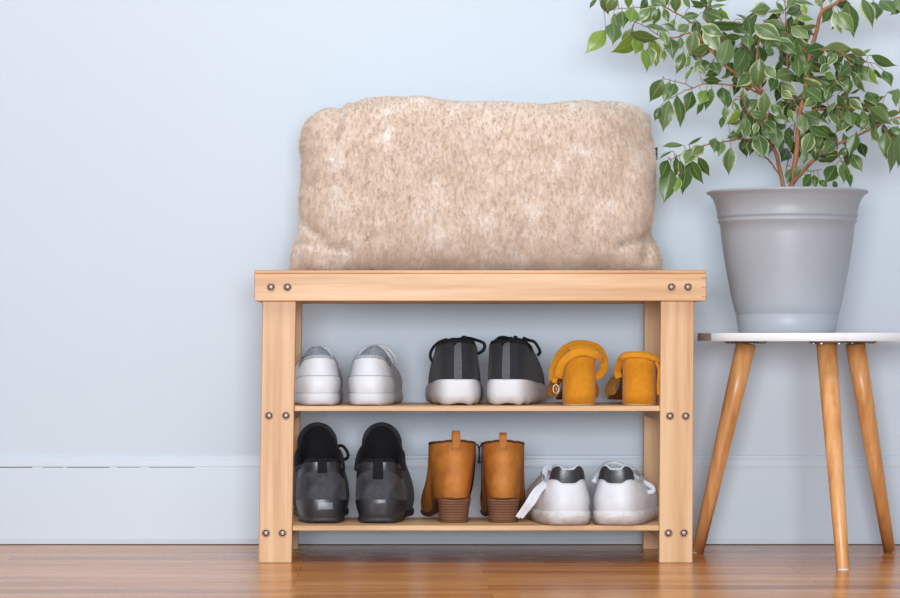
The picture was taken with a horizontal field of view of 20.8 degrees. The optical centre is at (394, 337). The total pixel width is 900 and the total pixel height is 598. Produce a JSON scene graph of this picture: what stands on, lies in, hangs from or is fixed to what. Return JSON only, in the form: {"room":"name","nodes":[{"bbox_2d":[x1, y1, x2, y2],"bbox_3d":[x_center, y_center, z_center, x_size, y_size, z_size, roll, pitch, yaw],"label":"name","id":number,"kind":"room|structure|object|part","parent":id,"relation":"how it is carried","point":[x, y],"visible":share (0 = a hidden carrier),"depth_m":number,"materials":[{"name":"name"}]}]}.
{"room":"home entryway","nodes":[
{"label":"home entryway","id":0,"kind":"room"},
{"bbox_2d":[0,0,899,454],"bbox_3d":[0.132,-1.002,4.184,6.400,2.700,0.100,0,0,0],"label":"wall","id":1,"kind":"structure","parent":0,"point":[150,159],"depth_m":4.13,"materials":[{"name":"paint"}]},
{"bbox_2d":[0,467,193,467],"bbox_3d":[-0.753,0.218,4.131,0.830,0.001,0.001,0,0,0],"label":"trim","id":2,"kind":"structure","parent":1,"relation":"attached to","point":[0,467],"depth_m":4.13,"materials":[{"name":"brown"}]},
{"bbox_2d":[0,455,899,543],"bbox_3d":[0.132,0.272,4.132,6.400,0.151,0.003,0,0,0],"label":"baseboard","id":3,"kind":"structure","parent":1,"relation":"attached to","point":[762,499],"depth_m":4.13,"materials":[{"name":"paint"}]},
{"bbox_2d":[0,544,899,544],"bbox_3d":[0.132,0.348,4.132,6.400,0.001,0.002,0,0,0],"label":"trim","id":4,"kind":"structure","parent":1,"relation":"attached to","point":[0,544],"depth_m":4.13,"materials":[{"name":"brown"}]},
{"bbox_2d":[0,545,899,597],"bbox_3d":[0.132,0.373,1.717,6.400,0.050,5.034,0,0,0],"label":"floor","id":5,"kind":"structure","parent":0,"point":[26,571],"depth_m":3.63,"materials":[{"name":"brown wood"}]},
{"bbox_2d":[254,270,706,562],"bbox_3d":[0.132,0.122,3.932,0.697,0.453,0.301,0,0,0],"label":"bench","id":6,"kind":"object","parent":5,"relation":"on","point":[667,297],"visible":0.98,"depth_m":3.80,"materials":[{"name":"brown wood"}]},
{"bbox_3d":[-0.182,0.125,3.809,0.059,0.447,0.018,0,0,0],"label":"leg","id":7,"kind":"part","parent":6,"relation":"part of","materials":[{"name":"brown wood"}]},
{"bbox_3d":[-0.182,0.125,4.056,0.059,0.447,0.018,0,0,0],"label":"leg","id":8,"kind":"part","parent":6,"relation":"part of","materials":[{"name":"brown wood"}]},
{"bbox_2d":[295,345,342,405],"bbox_3d":[-0.124,0.058,3.941,0.088,0.094,0.277,0,0,-4],"label":"sneaker","id":9,"kind":"object","parent":6,"relation":"on","point":[318,376],"visible":0.98,"depth_m":3.81,"materials":[{"name":"leather"}]},
{"bbox_2d":[295,376,340,392],"bbox_3d":[-0.118,0.072,3.841,0.072,0.028,0.076,0,0,-4],"label":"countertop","id":10,"kind":"structure","parent":9,"relation":"on","point":[304,384],"depth_m":3.81,"materials":[{"name":"white leather"}]},
{"bbox_2d":[293,422,349,522],"bbox_3d":[-0.119,0.213,3.973,0.094,0.154,0.287,0,0,-3],"label":"shoe","id":11,"kind":"object","parent":6,"relation":"on","point":[320,482],"visible":1,"depth_m":3.85,"materials":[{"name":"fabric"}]},
{"bbox_2d":[296,471,345,499],"bbox_3d":[-0.116,0.245,3.881,0.080,0.074,0.099,0,0,-3],"label":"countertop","id":12,"kind":"structure","parent":11,"relation":"on","point":[312,485],"depth_m":3.84,"materials":[{"name":"fabric"}]},
{"bbox_2d":[348,344,402,405],"bbox_3d":[-0.034,0.057,3.941,0.088,0.095,0.277,0,0,4],"label":"sneaker","id":13,"kind":"object","parent":6,"relation":"on","point":[374,378],"visible":1,"depth_m":3.82,"materials":[{"name":"leather"}]},
{"bbox_2d":[348,376,394,392],"bbox_3d":[-0.040,0.072,3.841,0.074,0.028,0.076,0,0,5],"label":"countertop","id":14,"kind":"structure","parent":13,"relation":"on","point":[356,384],"depth_m":3.81,"materials":[{"name":"white leather"}]},
{"bbox_2d":[354,422,413,522],"bbox_3d":[-0.018,0.213,3.973,0.093,0.154,0.287,0,0,4],"label":"shoe","id":15,"kind":"object","parent":6,"relation":"on","point":[384,485],"visible":1,"depth_m":3.85,"materials":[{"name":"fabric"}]},
{"bbox_2d":[356,471,406,499],"bbox_3d":[-0.024,0.245,3.881,0.080,0.074,0.099,0,0,5],"label":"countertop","id":16,"kind":"structure","parent":15,"relation":"on","point":[391,487],"depth_m":3.84,"materials":[{"name":"fabric"}]},
{"bbox_2d":[420,431,478,522],"bbox_3d":[0.085,0.218,3.968,0.081,0.145,0.263,0,0,-6],"label":"boot","id":17,"kind":"object","parent":6,"relation":"on","point":[447,490],"visible":1,"depth_m":3.85,"materials":[{"name":"brown leather"}]},
{"bbox_2d":[425,336,485,404],"bbox_3d":[0.098,0.051,3.965,0.096,0.109,0.287,0,0,-1],"label":"trainer","id":18,"kind":"object","parent":6,"relation":"on","point":[454,372],"visible":1,"depth_m":3.83,"materials":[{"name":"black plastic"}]},
{"bbox_3d":[0.132,-0.078,4.075,0.697,0.042,0.015,0,0,0],"label":"rail","id":19,"kind":"part","parent":6,"relation":"part of","materials":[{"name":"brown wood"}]},
{"bbox_2d":[293,524,658,530],"bbox_3d":[0.125,0.294,3.815,0.568,0.008,0.030,0,0,0],"label":"shelf","id":20,"kind":"object","parent":6,"relation":"attached to","point":[296,527],"depth_m":3.80,"materials":[{"name":"brown wood"}]},
{"bbox_2d":[288,95,664,269],"bbox_3d":[0.131,-0.246,3.950,0.600,0.285,0.167,0,0,0],"label":"cushion","id":21,"kind":"object","parent":6,"relation":"on","point":[390,182],"visible":0.99,"depth_m":3.88,"materials":[{"name":"beige fur"}]},
{"bbox_2d":[295,405,659,410],"bbox_3d":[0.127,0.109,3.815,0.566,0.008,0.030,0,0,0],"label":"shelf","id":22,"kind":"object","parent":6,"relation":"attached to","point":[297,407],"depth_m":3.80,"materials":[{"name":"brown wood"}]},
{"bbox_3d":[0.132,-0.078,3.792,0.697,0.042,0.015,0,0,0],"label":"rail","id":23,"kind":"part","parent":6,"relation":"part of","materials":[{"name":"brown wood"}]},
{"bbox_2d":[478,432,524,522],"bbox_3d":[0.173,0.219,3.969,0.074,0.142,0.263,0,0,3],"label":"boot","id":24,"kind":"object","parent":6,"relation":"on","point":[502,495],"visible":0.98,"depth_m":3.85,"materials":[{"name":"brown leather"}]},
{"bbox_2d":[486,336,547,404],"bbox_3d":[0.194,0.051,3.963,0.096,0.109,0.287,0,0,9],"label":"trainer","id":25,"kind":"object","parent":6,"relation":"on","point":[515,372],"visible":1,"depth_m":3.83,"materials":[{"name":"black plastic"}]},
{"bbox_2d":[516,464,590,525],"bbox_3d":[0.260,0.243,3.925,0.116,0.095,0.276,0,0,8],"label":"sneaker","id":26,"kind":"object","parent":6,"relation":"on","point":[559,495],"visible":1,"depth_m":3.80,"materials":[{"name":"white leather"}]},
{"bbox_2d":[547,340,607,405],"bbox_3d":[0.289,0.054,3.921,0.093,0.102,0.243,0,0,0],"label":"sandal","id":27,"kind":"object","parent":6,"relation":"on","point":[576,369],"visible":1,"depth_m":3.82,"materials":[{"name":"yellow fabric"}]},
{"bbox_2d":[592,460,657,525],"bbox_3d":[0.370,0.242,3.922,0.105,0.096,0.277,0,0,13],"label":"sneaker","id":28,"kind":"object","parent":6,"relation":"on","point":[622,496],"visible":1,"depth_m":3.80,"materials":[{"name":"white leather"}]},
{"bbox_2d":[605,351,659,405],"bbox_3d":[0.382,0.063,3.921,0.082,0.084,0.242,0,0,0],"label":"sandal","id":29,"kind":"object","parent":6,"relation":"on","point":[635,371],"visible":0.98,"depth_m":3.82,"materials":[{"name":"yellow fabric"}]},
{"bbox_3d":[0.436,0.125,4.056,0.054,0.447,0.018,0,0,0],"label":"leg","id":30,"kind":"part","parent":6,"relation":"part of","materials":[{"name":"brown wood"}]},
{"bbox_3d":[0.436,0.125,3.809,0.054,0.447,0.018,0,0,0],"label":"leg","id":31,"kind":"part","parent":6,"relation":"part of","materials":[{"name":"brown wood"}]},
{"bbox_2d":[692,333,899,569],"bbox_3d":[0.655,0.171,3.870,0.349,0.357,0.382,0,0,0],"label":"side table","id":32,"kind":"object","parent":5,"relation":"on","point":[826,343],"visible":0.99,"depth_m":3.93,"materials":[{"name":"white laminate"}]},
{"bbox_3d":[0.530,0.177,3.957,0.108,0.344,0.032,0,0,32],"label":"leg","id":33,"kind":"part","parent":32,"relation":"part of","materials":[{"name":"brown wood"}]},
{"bbox_2d":[585,0,899,332],"bbox_3d":[0.550,-0.287,3.878,0.521,0.559,0.254,0,0,-7],"label":"potted plant","id":34,"kind":"object","parent":32,"relation":"on","point":[787,250],"visible":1,"depth_m":3.82,"materials":[{"name":"green plant"}]},
{"bbox_3d":[0.594,-0.366,3.904,0.054,0.283,0.094,0,0,0],"label":"stem","id":35,"kind":"part","parent":34,"relation":"part of","materials":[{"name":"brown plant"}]},
{"bbox_3d":[0.667,-0.389,3.866,0.083,0.330,0.096,0,0,-43],"label":"stem","id":36,"kind":"part","parent":34,"relation":"part of","materials":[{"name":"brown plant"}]},
{"bbox_3d":[0.710,-0.296,3.859,0.172,0.106,0.068,0,0,10],"label":"stem","id":37,"kind":"part","parent":34,"relation":"part of","materials":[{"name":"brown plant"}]},
{"bbox_3d":[0.563,0.007,3.937,0.056,0.004,0.040,0,0,29],"label":"mounting plate","id":38,"kind":"part","parent":32,"relation":"part of","materials":[{"name":"metal"}]},
{"bbox_2d":[706,187,868,332],"bbox_3d":[0.621,-0.120,3.886,0.254,0.224,0.254,0,0,0],"label":"pot","id":39,"kind":"object","parent":32,"relation":"on","point":[787,250],"depth_m":3.80,"materials":[{"name":"grey plastic"}]},
{"bbox_3d":[0.665,0.007,3.781,0.040,0.004,0.056,0,0,-5],"label":"mounting plate","id":40,"kind":"part","parent":32,"relation":"part of","materials":[{"name":"metal"}]},
{"bbox_3d":[0.666,0.177,3.738,0.034,0.345,0.118,0,0,0],"label":"leg","id":41,"kind":"part","parent":32,"relation":"part of","materials":[{"name":"brown wood"}]},
{"bbox_3d":[0.740,0.007,3.948,0.056,0.004,0.040,0,0,-36],"label":"mounting plate","id":42,"kind":"part","parent":32,"relation":"part of","materials":[{"name":"metal"}]},
{"bbox_3d":[0.771,0.177,3.968,0.104,0.344,0.031,0,0,-33],"label":"leg","id":43,"kind":"part","parent":32,"relation":"part of","materials":[{"name":"brown wood"}]}
]}

